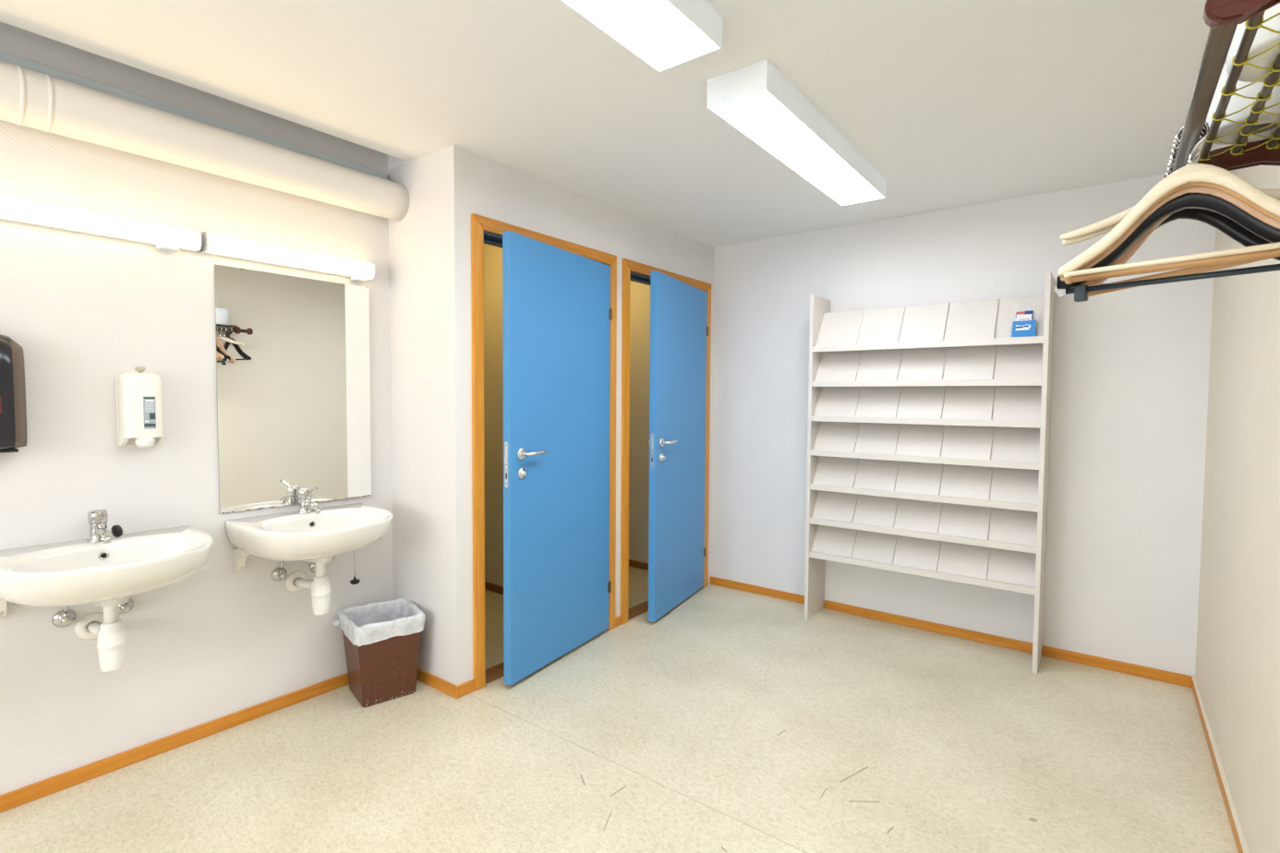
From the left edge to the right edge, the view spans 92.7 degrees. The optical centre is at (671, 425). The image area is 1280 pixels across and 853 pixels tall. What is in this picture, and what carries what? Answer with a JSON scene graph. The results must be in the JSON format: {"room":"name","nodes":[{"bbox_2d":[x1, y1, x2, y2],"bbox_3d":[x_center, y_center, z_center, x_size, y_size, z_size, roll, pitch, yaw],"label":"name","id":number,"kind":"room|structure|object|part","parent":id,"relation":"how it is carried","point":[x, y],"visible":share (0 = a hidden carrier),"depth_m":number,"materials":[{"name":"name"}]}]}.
{"room":"public restroom","nodes":[
{"label":"public restroom","id":0,"kind":"room"},
{"bbox_2d":[0,21,393,795],"bbox_3d":[-2.668,-0.111,1.230,0.120,2.728,4.322,2,3,36],"label":"wall","id":1,"kind":"structure","parent":0,"point":[83,310],"depth_m":2.20,"materials":[{"name":"paint"}]},
{"bbox_2d":[0,334,27,452],"bbox_3d":[-2.128,-0.101,1.770,0.126,0.374,0.344,2,3,36],"label":"dispenser","id":2,"kind":"object","parent":1,"relation":"attached to","point":[13,409],"visible":1,"depth_m":1.85,"materials":[{"name":"black plastic"}]},
{"bbox_2d":[0,193,202,252],"bbox_3d":[-1.958,-0.674,2.020,0.073,0.087,0.644,2,3,36],"label":"wall light","id":3,"kind":"object","parent":1,"relation":"attached to","point":[15,209],"visible":1,"depth_m":2.03,"materials":[{"name":"white plastic"}]},
{"bbox_3d":[-1.977,-0.682,2.034,0.026,0.072,0.644,2,3,36],"label":"plate","id":4,"kind":"part","parent":3,"relation":"part of","materials":[{"name":"white plastic"}]},
{"bbox_2d":[156,243,179,251],"bbox_3d":[-1.829,-0.646,2.214,0.038,0.016,0.060,2,3,36],"label":"switch","id":5,"kind":"object","parent":3,"relation":"attached to","point":[165,247],"depth_m":2.20,"materials":[{"name":"white plastic"}]},
{"bbox_2d":[0,509,213,673],"bbox_3d":[-1.806,0.537,1.971,0.456,0.529,0.547,2,3,36],"label":"washbasin","id":6,"kind":"object","parent":1,"relation":"attached to","point":[104,569],"visible":1,"depth_m":1.96,"materials":[{"name":"white ceramic"}]},
{"bbox_2d":[87,509,112,543],"bbox_3d":[-1.892,0.330,2.026,0.150,0.121,0.055,2,3,36],"label":"tap","id":7,"kind":"object","parent":6,"relation":"on","point":[97,519],"depth_m":2.03,"materials":[{"name":"silver metal"}]},
{"bbox_3d":[-1.805,0.484,1.969,0.456,0.180,0.547,2,3,36],"label":"bowl","id":8,"kind":"part","parent":6,"relation":"part of","materials":[{"name":"white ceramic"}]},
{"bbox_2d":[115,366,165,447],"bbox_3d":[-1.873,-0.065,2.154,0.094,0.286,0.115,2,3,36],"label":"soap dispenser","id":9,"kind":"object","parent":1,"relation":"attached to","point":[138,395],"visible":1,"depth_m":2.13,"materials":[{"name":"white plastic"}]},
{"bbox_3d":[-1.873,-0.196,2.151,0.028,0.025,0.028,2,3,36],"label":"key knob","id":10,"kind":"part","parent":9,"relation":"part of","materials":[{"name":"beige plastic"}]},
{"bbox_2d":[0,673,349,812],"bbox_3d":[-2.595,1.226,1.292,0.012,0.053,4.190,2,3,36],"label":"baseboard","id":11,"kind":"structure","parent":1,"relation":"attached to","point":[14,799],"depth_m":2.25,"materials":[{"name":"brown wood"}]},
{"bbox_2d":[0,51,386,179],"bbox_3d":[-2.572,-1.085,1.188,0.022,0.081,4.185,2,3,36],"label":"pipe","id":12,"kind":"object","parent":1,"relation":"attached to","point":[4,56],"visible":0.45,"depth_m":2.22,"materials":[{"name":"grey metal"}]},
{"bbox_2d":[0,60,409,221],"bbox_3d":[-2.501,-0.981,1.153,0.171,0.171,4.200,2,3,36],"label":"duct pipe","id":13,"kind":"object","parent":1,"relation":"attached to","point":[29,98],"visible":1,"depth_m":2.13,"materials":[{"name":"white metal"}]},
{"bbox_2d":[200,231,375,281],"bbox_3d":[-1.573,-0.694,2.555,0.073,0.087,0.642,2,3,36],"label":"wall light","id":14,"kind":"object","parent":1,"relation":"attached to","point":[212,244],"visible":0.93,"depth_m":2.50,"materials":[{"name":"white plastic"}]},
{"bbox_3d":[-1.592,-0.701,2.568,0.026,0.072,0.642,2,3,36],"label":"plate","id":15,"kind":"part","parent":14,"relation":"part of","materials":[{"name":"white plastic"}]},
{"bbox_2d":[350,276,366,281],"bbox_3d":[-1.423,-0.667,2.777,0.038,0.016,0.060,2,3,36],"label":"switch","id":16,"kind":"object","parent":14,"relation":"attached to","point":[354,278],"depth_m":2.76,"materials":[{"name":"white plastic"}]},
{"bbox_2d":[214,264,371,513],"bbox_3d":[-1.587,-0.146,2.608,0.006,0.968,0.596,2,3,37],"label":"wall mirror","id":17,"kind":"object","parent":1,"relation":"attached to","point":[293,375],"visible":0.92,"depth_m":2.57,"materials":[{"name":"silver mirror"}]},
{"bbox_2d":[224,487,393,615],"bbox_3d":[-1.425,0.518,2.499,0.456,0.529,0.547,2,3,36],"label":"washbasin","id":18,"kind":"object","parent":1,"relation":"attached to","point":[318,535],"visible":1,"depth_m":2.46,"materials":[{"name":"white ceramic"}]},
{"bbox_3d":[-1.424,0.464,2.497,0.456,0.180,0.547,2,3,36],"label":"bowl","id":19,"kind":"part","parent":18,"relation":"part of","materials":[{"name":"white ceramic"}]},
{"bbox_2d":[298,487,322,514],"bbox_3d":[-1.511,0.311,2.553,0.150,0.121,0.055,2,3,36],"label":"tap","id":20,"kind":"object","parent":18,"relation":"on","point":[305,495],"depth_m":2.56,"materials":[{"name":"silver metal"}]},
{"bbox_2d":[483,243,503,586],"bbox_3d":[-0.906,-0.051,3.929,1.240,2.408,2.111,2,3,36],"label":"wall","id":21,"kind":"structure","parent":0,"point":[493,344],"depth_m":4.13,"materials":[{"name":"paint"}]},
{"bbox_2d":[484,559,648,594],"bbox_3d":[-0.848,1.125,3.990,1.140,0.053,2.013,2,3,36],"label":"baseboard","id":22,"kind":"structure","parent":21,"relation":"attached to","point":[489,586],"depth_m":4.22,"materials":[{"name":"brown wood"}]},
{"bbox_2d":[458,615,621,698],"bbox_3d":[-0.621,1.164,3.148,0.012,0.053,1.106,2,3,36],"label":"baseboard","id":23,"kind":"structure","parent":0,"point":[467,687],"depth_m":2.74,"materials":[{"name":"brown wood"}]},
{"bbox_2d":[387,144,714,686],"bbox_3d":[-0.580,-0.038,3.694,0.636,2.408,2.111,2,3,36],"label":"wall partition","id":24,"kind":"structure","parent":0,"point":[429,248],"depth_m":2.79,"materials":[{"name":"paint"}]},
{"bbox_2d":[416,667,458,699],"bbox_3d":[-1.157,1.172,2.845,0.528,0.053,0.012,2,3,36],"label":"baseboard","id":25,"kind":"structure","parent":24,"relation":"attached to","point":[452,690],"depth_m":2.77,"materials":[{"name":"brown wood"}]},
{"bbox_2d":[470,213,616,690],"bbox_3d":[-0.647,0.121,3.143,0.128,2.137,0.960,2,3,36],"label":"door frame","id":26,"kind":"structure","parent":24,"relation":"attached to","point":[484,230],"depth_m":2.77,"materials":[{"name":"brown wood"}]},
{"bbox_3d":[-0.868,0.136,2.744,0.018,2.137,0.054,2,3,36],"label":"architrave","id":27,"kind":"part","parent":26,"relation":"part of","materials":[{"name":"brown wood"}]},
{"bbox_3d":[-0.594,-0.915,3.067,0.018,0.060,0.960,2,3,36],"label":"architrave","id":28,"kind":"part","parent":26,"relation":"part of","materials":[{"name":"brown wood"}]},
{"bbox_3d":[-0.339,0.109,3.478,0.018,2.137,0.056,2,3,36],"label":"architrave","id":29,"kind":"part","parent":26,"relation":"part of","materials":[{"name":"brown wood"}]},
{"bbox_2d":[502,230,612,685],"bbox_3d":[-0.553,0.148,3.089,0.168,2.044,0.817,2,3,28],"label":"door","id":30,"kind":"structure","parent":24,"relation":"in","point":[557,312],"depth_m":2.99,"materials":[{"name":"blue paint"}]},
{"bbox_3d":[-0.740,0.176,2.738,0.019,0.209,0.003,2,3,28],"label":"lock plate","id":31,"kind":"part","parent":30,"relation":"part of","materials":[{"name":"silver metal"}]},
{"bbox_3d":[-0.638,0.128,2.816,0.063,0.053,0.145,2,3,28],"label":"handle","id":32,"kind":"part","parent":30,"relation":"part of","materials":[{"name":"silver metal"}]},
{"bbox_2d":[620,258,711,625],"bbox_3d":[-0.056,0.090,3.965,0.128,2.137,0.941,2,3,36],"label":"door frame","id":33,"kind":"structure","parent":24,"relation":"attached to","point":[635,271],"depth_m":3.59,"materials":[{"name":"brown wood"}]},
{"bbox_3d":[-0.269,0.105,3.574,0.018,2.137,0.057,2,3,36],"label":"architrave","id":34,"kind":"part","parent":33,"relation":"part of","materials":[{"name":"brown wood"}]},
{"bbox_3d":[-0.002,-0.945,3.888,0.018,0.060,0.941,2,3,36],"label":"architrave","id":35,"kind":"part","parent":33,"relation":"part of","materials":[{"name":"brown wood"}]},
{"bbox_3d":[0.247,0.079,4.290,0.018,2.137,0.058,2,3,36],"label":"architrave","id":36,"kind":"part","parent":33,"relation":"part of","materials":[{"name":"brown wood"}]},
{"bbox_2d":[646,270,708,622],"bbox_3d":[0.054,0.119,3.897,0.168,2.044,0.803,2,3,25],"label":"door","id":37,"kind":"structure","parent":24,"relation":"in","point":[679,331],"depth_m":3.79,"materials":[{"name":"blue paint"}]},
{"bbox_3d":[-0.111,0.147,3.543,0.019,0.209,0.003,2,3,25],"label":"lock plate","id":38,"kind":"part","parent":37,"relation":"part of","materials":[{"name":"silver metal"}]},
{"bbox_3d":[-0.013,0.099,3.626,0.063,0.053,0.145,2,3,25],"label":"handle","id":39,"kind":"part","parent":37,"relation":"part of","materials":[{"name":"silver metal"}]},
{"bbox_2d":[0,0,1228,247],"bbox_3d":[-0.949,-1.355,1.321,4.131,0.420,6.553,2,3,36],"label":"ceiling","id":40,"kind":"structure","parent":0,"point":[957,103],"depth_m":2.09,"materials":[{"name":"white paint"}]},
{"bbox_2d":[559,0,723,72],"bbox_3d":[-0.318,-1.090,1.262,0.224,0.092,1.270,2,3,36],"label":"ceiling light","id":41,"kind":"object","parent":40,"relation":"attached to","point":[664,34],"visible":1,"depth_m":1.63,"materials":[{"name":"white plastic"}]},
{"bbox_2d":[706,59,886,205],"bbox_3d":[0.582,-1.136,2.511,0.224,0.092,1.270,2,3,36],"label":"ceiling light","id":42,"kind":"object","parent":40,"relation":"attached to","point":[756,100],"visible":1,"depth_m":2.27,"materials":[{"name":"white plastic"}]},
{"bbox_2d":[0,566,1238,852],"bbox_3d":[-0.973,1.311,1.435,4.131,0.100,6.553,2,3,36],"label":"floor","id":43,"kind":"structure","parent":0,"point":[731,720],"depth_m":2.24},
{"bbox_2d":[342,631,421,707],"bbox_3d":[-1.305,1.025,2.749,0.276,0.352,0.286,-2,3,-41],"label":"waste bin","id":44,"kind":"object","parent":43,"relation":"on","point":[384,670],"visible":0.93,"depth_m":2.65,"materials":[{"name":"brown plastic"}]},
{"bbox_2d":[332,597,425,646],"bbox_3d":[-1.312,1.001,2.741,0.322,0.344,0.312,-2,3,-41],"label":"liner","id":45,"kind":"object","parent":44,"relation":"in","point":[372,622],"visible":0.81,"depth_m":2.71,"materials":[{"name":"white plastic"}]},
{"bbox_2d":[804,271,1055,673],"bbox_3d":[1.388,0.217,3.418,1.219,1.957,0.272,2,3,36],"label":"shelf","id":46,"kind":"object","parent":43,"relation":"on","point":[928,429],"visible":1,"depth_m":3.32,"materials":[{"name":"white laminate"}]},
{"bbox_3d":[0.902,0.198,3.767,0.022,1.957,0.272,2,3,36],"label":"panel","id":47,"kind":"part","parent":46,"relation":"part of","materials":[{"name":"white laminate"}]},
{"bbox_2d":[1011,310,1036,337],"bbox_3d":[1.753,-0.531,3.028,0.128,0.196,0.061,2,3,36],"label":"packet","id":48,"kind":"object","parent":46,"relation":"on","point":[1024,326],"visible":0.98,"depth_m":3.02,"materials":[{"name":"blue"}]},
{"bbox_3d":[1.873,0.236,3.068,0.022,1.957,0.272,2,3,36],"label":"panel","id":49,"kind":"part","parent":46,"relation":"part of","materials":[{"name":"white laminate"}]},
{"bbox_2d":[628,173,1216,676],"bbox_3d":[0.918,-0.038,3.990,4.131,2.408,0.120,2,3,36],"label":"wall","id":50,"kind":"structure","parent":0,"point":[1130,367],"depth_m":3.20,"materials":[{"name":"paint"}]},
{"bbox_2d":[710,576,1195,688],"bbox_3d":[1.364,1.161,3.631,2.671,0.053,0.012,2,3,36],"label":"baseboard","id":51,"kind":"structure","parent":50,"relation":"attached to","point":[1164,676],"depth_m":3.38,"materials":[{"name":"brown wood"}]},
{"bbox_2d":[1195,144,1279,852],"bbox_3d":[0.631,0.125,0.162,0.120,2.408,6.433,2,3,36],"label":"wall","id":52,"kind":"structure","parent":0,"point":[1237,670],"depth_m":1.96,"materials":[{"name":"beige paint"}]},
{"bbox_2d":[1191,676,1249,852],"bbox_3d":[0.598,1.296,0.295,0.013,0.055,6.301,2,3,36],"label":"baseboard","id":53,"kind":"structure","parent":52,"relation":"attached to","point":[1236,827],"depth_m":2.11,"materials":[{"name":"brown wood"}]},
{"bbox_2d":[1164,0,1279,177],"bbox_3d":[1.063,-0.547,1.069,0.280,0.150,0.865,2,3,36],"label":"coat rack","id":54,"kind":"object","parent":52,"relation":"attached to","point":[1223,17],"visible":0.88,"depth_m":1.04,"materials":[{"name":"brown metal"}]},
{"bbox_2d":[1054,136,1279,301],"bbox_3d":[1.051,-0.432,1.246,0.052,0.310,0.472,-2,3,-39],"label":"clothes hanger","id":55,"kind":"object","parent":54,"relation":"hanging from","point":[1264,231],"visible":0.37,"depth_m":1.24,"materials":[{"name":"black plastic"}]},
{"bbox_2d":[1058,121,1279,277],"bbox_3d":[1.003,-0.452,1.178,0.033,0.265,0.450,-1,3,-38],"label":"clothes hanger","id":56,"kind":"object","parent":54,"relation":"hanging from","point":[1192,172],"visible":0.92,"depth_m":1.18,"materials":[{"name":"brown wood"}]},
{"bbox_2d":[1059,126,1279,282],"bbox_3d":[1.017,-0.449,1.197,0.036,0.271,0.450,-1,3,-38],"label":"clothes hanger","id":57,"kind":"object","parent":54,"relation":"hanging from","point":[1276,251],"visible":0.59,"depth_m":1.19,"materials":[{"name":"beige wood"}]},
{"bbox_2d":[1060,155,1279,241],"bbox_3d":[1.103,-0.517,1.315,0.033,0.145,0.464,-2,3,-41],"label":"clothes hanger","id":58,"kind":"object","parent":54,"relation":"hanging from","point":[1117,218],"visible":0.32,"depth_m":1.41,"materials":[{"name":"brown wood"}]},
{"bbox_2d":[1060,131,1279,284],"bbox_3d":[1.032,-0.450,1.217,0.038,0.271,0.450,-1,3,-38],"label":"clothes hanger","id":59,"kind":"object","parent":54,"relation":"hanging from","point":[1190,189],"visible":0.34,"depth_m":1.20,"materials":[{"name":"brown wood"}]},
{"bbox_2d":[1062,158,1279,245],"bbox_3d":[1.123,-0.514,1.335,0.033,0.152,0.464,-2,3,-42],"label":"clothes hanger","id":60,"kind":"object","parent":54,"relation":"hanging from","point":[1108,229],"visible":0.14,"depth_m":1.46,"materials":[{"name":"beige wood"}]},
{"bbox_2d":[1087,151,1268,296],"bbox_3d":[1.107,-0.440,1.276,0.038,0.295,0.449,-2,3,-40],"label":"clothes hanger","id":61,"kind":"object","parent":54,"relation":"hanging from","point":[1141,241],"visible":0.17,"depth_m":1.35,"materials":[{"name":"brown wood"}]},
{"bbox_2d":[1081,144,1277,292],"bbox_3d":[1.085,-0.443,1.260,0.036,0.288,0.450,-2,3,-39],"label":"clothes hanger","id":62,"kind":"object","parent":54,"relation":"hanging from","point":[1193,270],"visible":0.09,"depth_m":1.28,"materials":[{"name":"beige wood"}]},
{"bbox_2d":[1099,165,1279,285],"bbox_3d":[1.143,-0.459,1.374,0.043,0.265,0.450,-2,3,-44],"label":"clothes hanger","id":63,"kind":"object","parent":54,"relation":"hanging from","point":[1225,224],"visible":0.14,"depth_m":1.31,"materials":[{"name":"black plastic"}]},
{"bbox_3d":[0.963,-0.560,1.121,0.029,0.029,0.823,2,3,36],"label":"rod","id":64,"kind":"part","parent":54,"relation":"part of","materials":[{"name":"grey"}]},
{"bbox_2d":[1206,63,1279,144],"bbox_3d":[1.198,-0.669,1.243,0.160,0.130,0.160,2,3,36],"label":"paper roll","id":65,"kind":"object","parent":54,"relation":"on","point":[1237,102],"visible":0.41,"depth_m":1.22,"materials":[{"name":"white paper"}]},
{"bbox_2d":[1226,2,1279,82],"bbox_3d":[1.014,-0.669,0.971,0.190,0.150,0.190,2,3,36],"label":"paper roll","id":66,"kind":"object","parent":54,"relation":"on","point":[1264,39],"visible":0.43,"depth_m":0.98,"materials":[{"name":"white paper"}]}
]}

